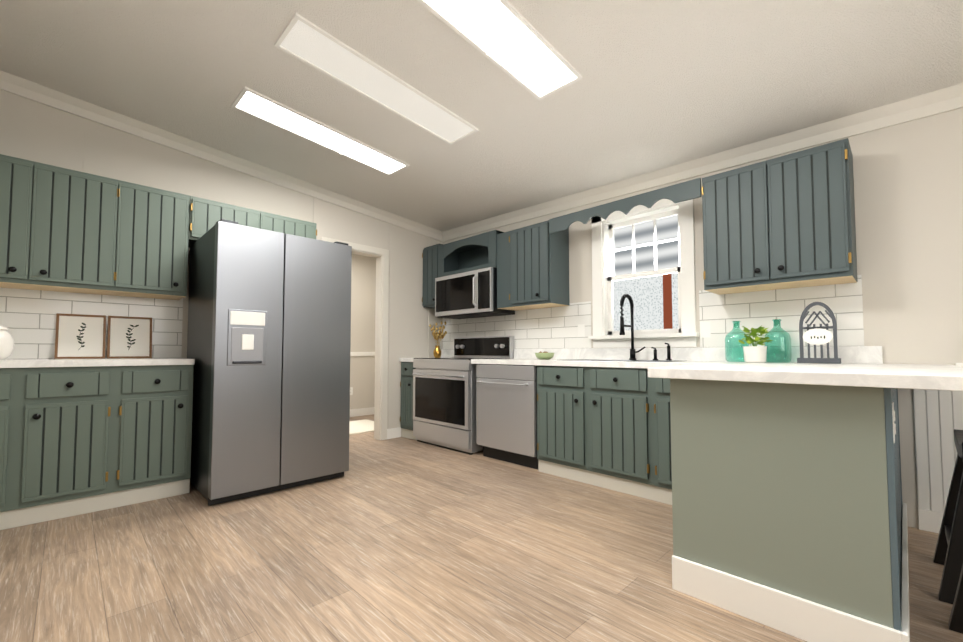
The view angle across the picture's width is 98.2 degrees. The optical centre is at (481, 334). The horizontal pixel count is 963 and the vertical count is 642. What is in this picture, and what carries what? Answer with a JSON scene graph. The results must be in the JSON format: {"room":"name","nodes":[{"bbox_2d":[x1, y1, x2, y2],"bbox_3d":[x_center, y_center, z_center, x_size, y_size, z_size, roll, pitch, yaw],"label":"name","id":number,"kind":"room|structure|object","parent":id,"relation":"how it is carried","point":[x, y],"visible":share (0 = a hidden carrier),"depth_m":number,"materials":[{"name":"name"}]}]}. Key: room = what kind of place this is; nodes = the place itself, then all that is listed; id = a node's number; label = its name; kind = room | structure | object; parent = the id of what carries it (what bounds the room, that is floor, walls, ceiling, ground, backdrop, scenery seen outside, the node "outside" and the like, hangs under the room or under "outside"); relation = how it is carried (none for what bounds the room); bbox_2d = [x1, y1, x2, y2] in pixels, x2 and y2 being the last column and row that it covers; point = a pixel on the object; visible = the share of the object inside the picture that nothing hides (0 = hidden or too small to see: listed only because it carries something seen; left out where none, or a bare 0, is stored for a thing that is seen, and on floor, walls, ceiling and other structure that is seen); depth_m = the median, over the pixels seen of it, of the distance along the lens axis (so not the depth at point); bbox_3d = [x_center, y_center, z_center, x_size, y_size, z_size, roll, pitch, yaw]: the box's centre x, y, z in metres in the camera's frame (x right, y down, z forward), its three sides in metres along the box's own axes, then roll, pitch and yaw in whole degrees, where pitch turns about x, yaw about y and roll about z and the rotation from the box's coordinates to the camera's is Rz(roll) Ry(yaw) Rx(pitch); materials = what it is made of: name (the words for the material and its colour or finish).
{"room":"kitchen","nodes":[
{"label":"kitchen","id":0,"kind":"room"},
{"bbox_2d":[0,89,442,436],"bbox_3d":[-1.914,-0.276,3.878,4.140,2.790,0.120,2,-3,-45],"label":"wall","id":1,"kind":"structure","parent":0,"point":[32,130],"depth_m":3.50,"materials":[{"name":"beige paint"}]},
{"bbox_2d":[0,287,182,358],"bbox_3d":[-2.817,-0.073,2.887,1.230,0.480,0.004,2,-3,-45],"label":"tile backsplash","id":2,"kind":"structure","parent":1,"relation":"attached to","point":[28,318],"depth_m":2.85,"materials":[{"name":"white tile"}]},
{"bbox_2d":[0,154,189,299],"bbox_3d":[-2.702,-0.676,2.779,1.204,0.764,0.345,2,-3,-45],"label":"upper cabinet","id":3,"kind":"object","parent":1,"relation":"attached to","point":[66,230],"visible":1,"depth_m":2.73,"materials":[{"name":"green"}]},
{"bbox_2d":[188,196,316,246],"bbox_3d":[-1.931,-0.860,3.550,0.960,0.330,0.345,2,-3,-45],"label":"upper cabinet","id":4,"kind":"object","parent":1,"relation":"attached to","point":[205,215],"visible":0.42,"depth_m":3.34,"materials":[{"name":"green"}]},
{"bbox_2d":[350,254,375,408],"bbox_3d":[-2.468,-0.050,5.782,3.400,2.500,0.120,2,-3,-45],"label":"wall","id":5,"kind":"structure","parent":0,"point":[363,306],"depth_m":6.34,"materials":[{"name":"beige paint"}]},
{"bbox_2d":[0,414,962,641],"bbox_3d":[-1.627,1.121,3.173,8.600,0.060,13.200,2,-3,-45],"label":"floor","id":6,"kind":"structure","parent":0,"point":[401,539],"depth_m":1.85,"materials":[{"name":"brown wood"}]},
{"bbox_2d":[0,358,194,529],"bbox_3d":[-2.593,0.611,2.614,1.204,0.910,0.655,2,-3,-45],"label":"base cabinet","id":7,"kind":"object","parent":6,"relation":"on","point":[80,436],"visible":1,"depth_m":2.48,"materials":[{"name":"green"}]},
{"bbox_2d":[0,325,13,359],"bbox_3d":[-2.732,0.031,2.337,0.157,0.223,0.157,2,-3,-45],"label":"canister","id":8,"kind":"object","parent":7,"relation":"on","point":[6,343],"visible":1,"depth_m":2.34,"materials":[{"name":"white ceramic"}]},
{"bbox_2d":[54,313,105,358],"bbox_3d":[-2.761,0.014,2.880,0.250,0.308,0.062,2,-3,-45],"label":"picture","id":9,"kind":"object","parent":7,"relation":"on","point":[79,336],"visible":0.96,"depth_m":2.88,"materials":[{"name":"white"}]},
{"bbox_2d":[107,316,151,358],"bbox_3d":[-2.577,0.022,3.063,0.250,0.308,0.062,2,-3,-45],"label":"picture","id":10,"kind":"object","parent":7,"relation":"on","point":[129,337],"visible":0.98,"depth_m":3.06,"materials":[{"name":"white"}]},
{"bbox_2d":[187,219,351,505],"bbox_3d":[-1.626,0.191,3.194,0.904,1.800,0.887,2,-3,-45],"label":"fridge","id":11,"kind":"object","parent":6,"relation":"on","point":[269,333],"visible":1,"depth_m":2.84,"materials":[{"name":"grey metal"}]},
{"bbox_2d":[349,419,373,434],"bbox_3d":[-1.587,1.177,5.336,0.700,0.012,0.820,2,-3,-45],"label":"rug","id":12,"kind":"object","parent":6,"relation":"on","point":[360,426],"visible":0.36,"depth_m":5.31,"materials":[{"name":"white fabric"}]},
{"bbox_2d":[399,349,453,439],"bbox_3d":[-0.615,0.665,4.824,0.655,0.990,0.296,2,-3,-45],"label":"base cabinet","id":13,"kind":"object","parent":6,"relation":"on","point":[406,386],"visible":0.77,"depth_m":4.63,"materials":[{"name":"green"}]},
{"bbox_2d":[429,321,446,357],"bbox_3d":[-0.505,0.055,4.871,0.206,0.431,0.225,2,-3,-45],"label":"vase","id":14,"kind":"object","parent":13,"relation":"on","point":[437,352],"visible":0.98,"depth_m":4.83,"materials":[{"name":"gold metal"}]},
{"bbox_2d":[412,336,513,454],"bbox_3d":[-0.219,0.579,4.385,0.710,1.125,0.880,2,-3,-45],"label":"range","id":15,"kind":"object","parent":6,"relation":"on","point":[444,402],"visible":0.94,"depth_m":4.17,"materials":[{"name":"silver metal"}]},
{"bbox_2d":[476,364,537,469],"bbox_3d":[0.385,0.694,3.785,0.662,0.845,0.671,2,-3,-45],"label":"dishwasher","id":16,"kind":"object","parent":6,"relation":"on","point":[506,413],"visible":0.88,"depth_m":3.56,"materials":[{"name":"grey metal"}]},
{"bbox_2d":[531,362,582,481],"bbox_3d":[0.817,0.675,3.395,0.625,0.850,0.468,2,-3,-45],"label":"base cabinet","id":17,"kind":"object","parent":6,"relation":"on","point":[559,388],"depth_m":3.18,"materials":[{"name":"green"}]},
{"bbox_2d":[583,366,650,499],"bbox_3d":[1.147,0.660,3.062,0.625,0.850,0.469,2,-3,-45],"label":"base cabinet","id":18,"kind":"object","parent":6,"relation":"on","point":[614,397],"depth_m":2.86,"materials":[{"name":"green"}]},
{"bbox_2d":[471,358,698,365],"bbox_3d":[0.855,0.228,3.373,0.629,0.040,2.080,2,-3,-45],"label":"countertop","id":19,"kind":"structure","parent":18,"relation":"on","point":[516,361],"depth_m":3.08,"materials":[{"name":"white stone"}]},
{"bbox_2d":[535,351,554,359],"bbox_3d":[0.560,0.185,3.703,0.180,0.073,0.180,2,-3,-45],"label":"bowl","id":20,"kind":"object","parent":19,"relation":"on","point":[544,355],"visible":1,"depth_m":3.64,"materials":[{"name":"green ceramic"}]},
{"bbox_2d":[555,358,686,361],"bbox_3d":[1.052,0.298,3.185,0.450,0.204,0.830,2,-3,-45],"label":"sink","id":21,"kind":"object","parent":19,"relation":"in","point":[556,359],"depth_m":3.26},
{"bbox_2d":[619,294,645,359],"bbox_3d":[1.167,-0.062,3.232,0.217,0.517,0.130,2,-3,-45],"label":"faucet","id":22,"kind":"object","parent":19,"relation":"on","point":[622,332],"visible":1,"depth_m":3.29,"materials":[{"name":"black metal"}]},
{"bbox_2d":[725,321,748,361],"bbox_3d":[1.704,0.046,2.785,0.140,0.272,0.140,2,-3,-45],"label":"jug","id":23,"kind":"object","parent":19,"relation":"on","point":[727,341],"visible":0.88,"depth_m":2.80,"materials":[{"name":"teal glass"}]},
{"bbox_2d":[647,378,666,503],"bbox_3d":[1.476,0.646,2.730,0.625,0.850,0.468,2,-3,-45],"label":"base cabinet","id":24,"kind":"object","parent":6,"relation":"on","point":[654,385],"depth_m":2.68,"materials":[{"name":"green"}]},
{"bbox_2d":[663,378,909,641],"bbox_3d":[1.547,0.616,2.010,1.537,0.850,0.656,2,-3,-45],"label":"base cabinet","id":25,"kind":"object","parent":6,"relation":"on","point":[777,487],"depth_m":1.44,"materials":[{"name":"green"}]},
{"bbox_2d":[643,362,962,390],"bbox_3d":[1.577,0.168,1.965,1.584,0.040,0.940,2,-3,-45],"label":"countertop","id":26,"kind":"structure","parent":25,"relation":"on","point":[869,375],"depth_m":1.47,"materials":[{"name":"white stone"}]},
{"bbox_2d":[739,325,772,362],"bbox_3d":[1.714,0.058,2.613,0.159,0.233,0.188,2,-3,-45],"label":"plant","id":27,"kind":"object","parent":26,"relation":"on","point":[755,354],"visible":1,"depth_m":2.58,"materials":[{"name":"green plant"}]},
{"bbox_2d":[764,319,791,362],"bbox_3d":[1.877,0.040,2.647,0.140,0.272,0.140,2,-3,-45],"label":"jug","id":28,"kind":"object","parent":26,"relation":"on","point":[789,347],"visible":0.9,"depth_m":2.65,"materials":[{"name":"teal glass"}]},
{"bbox_2d":[797,302,840,363],"bbox_3d":[1.969,-0.013,2.445,0.055,0.360,0.196,2,-3,-45],"label":"decorative sign","id":29,"kind":"object","parent":26,"relation":"on","point":[821,335],"visible":1,"depth_m":2.43,"materials":[{"name":"grey metal"}]},
{"bbox_2d":[892,402,895,442],"bbox_3d":[1.294,0.276,1.311,0.075,0.120,0.010,2,-3,-45],"label":"outlet","id":30,"kind":"object","parent":25,"relation":"attached to","point":[894,424],"visible":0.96,"depth_m":1.29,"materials":[{"name":"white plastic"}]},
{"bbox_2d":[933,429,962,603],"bbox_3d":[2.051,0.720,1.643,0.451,0.611,0.376,2,-3,-45],"label":"stool","id":31,"kind":"object","parent":6,"relation":"on","point":[948,554],"visible":0.98,"depth_m":1.61,"materials":[{"name":"black wood"}]},
{"bbox_2d":[948,566,962,633],"bbox_3d":[1.610,0.700,1.187,0.451,0.611,0.376,2,-3,-45],"label":"stool","id":32,"kind":"object","parent":6,"relation":"on","point":[955,623],"visible":1,"depth_m":1.42,"materials":[{"name":"black wood"}]},
{"bbox_2d":[0,0,962,231],"bbox_3d":[-0.300,-1.715,0.525,6.800,0.885,7.400,2,-3,-45],"label":"ceiling","id":33,"kind":"structure","parent":0,"point":[661,84],"depth_m":2.39,"materials":[{"name":"white paint"}]},
{"bbox_2d":[231,86,408,175],"bbox_3d":[-1.147,-1.480,3.153,1.240,0.122,0.300,2,-3,-45],"label":"ceiling light","id":34,"kind":"object","parent":33,"relation":"attached to","point":[251,102],"visible":0.98,"depth_m":3.06,"materials":[{"name":"white plastic"}]},
{"bbox_2d":[274,13,478,144],"bbox_3d":[-0.564,-1.485,2.563,1.240,0.122,0.300,2,-3,-45],"label":"ceiling light","id":35,"kind":"object","parent":33,"relation":"attached to","point":[304,40],"visible":0.94,"depth_m":2.45,"materials":[{"name":"white plastic"}]},
{"bbox_2d":[417,0,582,99],"bbox_3d":[0.013,-1.490,1.979,1.240,0.122,0.300,2,-3,-45],"label":"ceiling light","id":36,"kind":"object","parent":33,"relation":"attached to","point":[508,38],"visible":1,"depth_m":2.10,"materials":[{"name":"white plastic"}]},
{"bbox_2d":[443,108,962,528],"bbox_3d":[1.976,-0.157,2.796,0.120,2.460,7.120,2,-3,-45],"label":"wall","id":37,"kind":"structure","parent":0,"point":[908,188],"depth_m":2.32,"materials":[{"name":"beige paint"}]},
{"bbox_2d":[422,243,461,308],"bbox_3d":[-0.487,-0.684,4.995,0.315,0.720,0.316,2,-3,-45],"label":"upper cabinet","id":38,"kind":"object","parent":37,"relation":"attached to","point":[439,260],"depth_m":4.87,"materials":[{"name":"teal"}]},
{"bbox_2d":[435,267,514,318],"bbox_3d":[-0.106,-0.425,4.526,0.410,0.447,0.880,2,-3,-45],"label":"microwave","id":39,"kind":"object","parent":37,"relation":"attached to","point":[469,294],"visible":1,"depth_m":4.35,"materials":[{"name":"grey metal"}]},
{"bbox_2d":[494,220,568,310],"bbox_3d":[0.479,-0.635,4.015,0.315,0.740,0.650,2,-3,-45],"label":"upper cabinet","id":40,"kind":"object","parent":37,"relation":"attached to","point":[531,263],"depth_m":3.85,"materials":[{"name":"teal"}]},
{"bbox_2d":[588,199,698,347],"bbox_3d":[1.318,-0.494,3.439,0.187,1.201,0.890,2,-3,-45],"label":"window","id":41,"kind":"structure","parent":37,"relation":"in","point":[644,257],"depth_m":3.46,"materials":[{"name":"white wood"}]},
{"bbox_2d":[442,275,863,348],"bbox_3d":[0.875,-0.033,3.817,0.004,0.520,3.866,2,-3,-45],"label":"tile backsplash","id":42,"kind":"structure","parent":37,"relation":"attached to","point":[550,328],"depth_m":2.93,"materials":[{"name":"white tile"}]},
{"bbox_2d":[578,324,584,336],"bbox_3d":[0.907,-0.034,3.788,0.010,0.115,0.072,2,-3,-45],"label":"outlet","id":43,"kind":"object","parent":42,"relation":"attached to","point":[581,330],"visible":1,"depth_m":3.78,"materials":[{"name":"white plastic"}]},
{"bbox_2d":[700,322,710,337],"bbox_3d":[1.636,-0.036,3.050,0.010,0.115,0.072,2,-3,-45],"label":"outlet","id":44,"kind":"object","parent":42,"relation":"attached to","point":[705,330],"visible":1,"depth_m":3.05,"materials":[{"name":"white plastic"}]},
{"bbox_2d":[515,346,882,361],"bbox_3d":[1.309,0.157,3.350,0.020,0.100,2.755,2,-3,-45],"label":"backsplash","id":45,"kind":"structure","parent":37,"relation":"attached to","point":[846,353],"depth_m":2.99,"materials":[{"name":"white tile"}]},
{"bbox_2d":[701,138,857,294],"bbox_3d":[1.846,-0.684,2.633,0.315,0.760,0.745,2,-3,-45],"label":"upper cabinet","id":46,"kind":"object","parent":37,"relation":"attached to","point":[785,222],"depth_m":2.48,"materials":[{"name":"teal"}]},
{"bbox_2d":[549,178,701,233],"bbox_3d":[1.041,-0.973,3.251,0.019,0.130,1.241,2,-3,-45],"label":"valance","id":47,"kind":"object","parent":46,"relation":"attached to","point":[684,191],"visible":1,"depth_m":3.15,"materials":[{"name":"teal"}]},
{"bbox_3d":[-0.293,-0.522,0.482,6.620,2.993,7.240,2,-3,-45],"label":"wall","id":48,"kind":"structure","parent":0,"visible":0},
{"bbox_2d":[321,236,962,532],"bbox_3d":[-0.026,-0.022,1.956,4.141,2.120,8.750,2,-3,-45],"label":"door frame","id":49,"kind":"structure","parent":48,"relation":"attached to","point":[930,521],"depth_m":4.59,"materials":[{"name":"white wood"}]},
{"bbox_3d":[-0.840,-0.442,-0.064,0.120,2.787,7.000,2,-3,-45],"label":"wall","id":50,"kind":"structure","parent":0,"visible":0},
{"bbox_2d":[0,70,439,428],"bbox_3d":[-1.846,-0.264,3.809,3.720,2.761,0.072,2,-3,-45],"label":"crown molding","id":51,"kind":"structure","parent":50,"relation":"attached to","point":[10,83],"depth_m":3.43,"materials":[{"name":"white wood"}]},
{"bbox_2d":[440,83,962,241],"bbox_3d":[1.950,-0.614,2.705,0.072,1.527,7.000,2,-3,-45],"label":"crown molding","id":52,"kind":"structure","parent":50,"relation":"attached to","point":[902,112],"depth_m":2.84,"materials":[{"name":"white wood"}]},
{"bbox_2d":[913,389,962,512],"bbox_3d":[3.400,0.533,1.234,0.008,0.730,2.940,2,-3,-45],"label":"wainscot","id":53,"kind":"structure","parent":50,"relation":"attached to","point":[938,417],"depth_m":2.21,"materials":[{"name":"white wood"}]}
]}

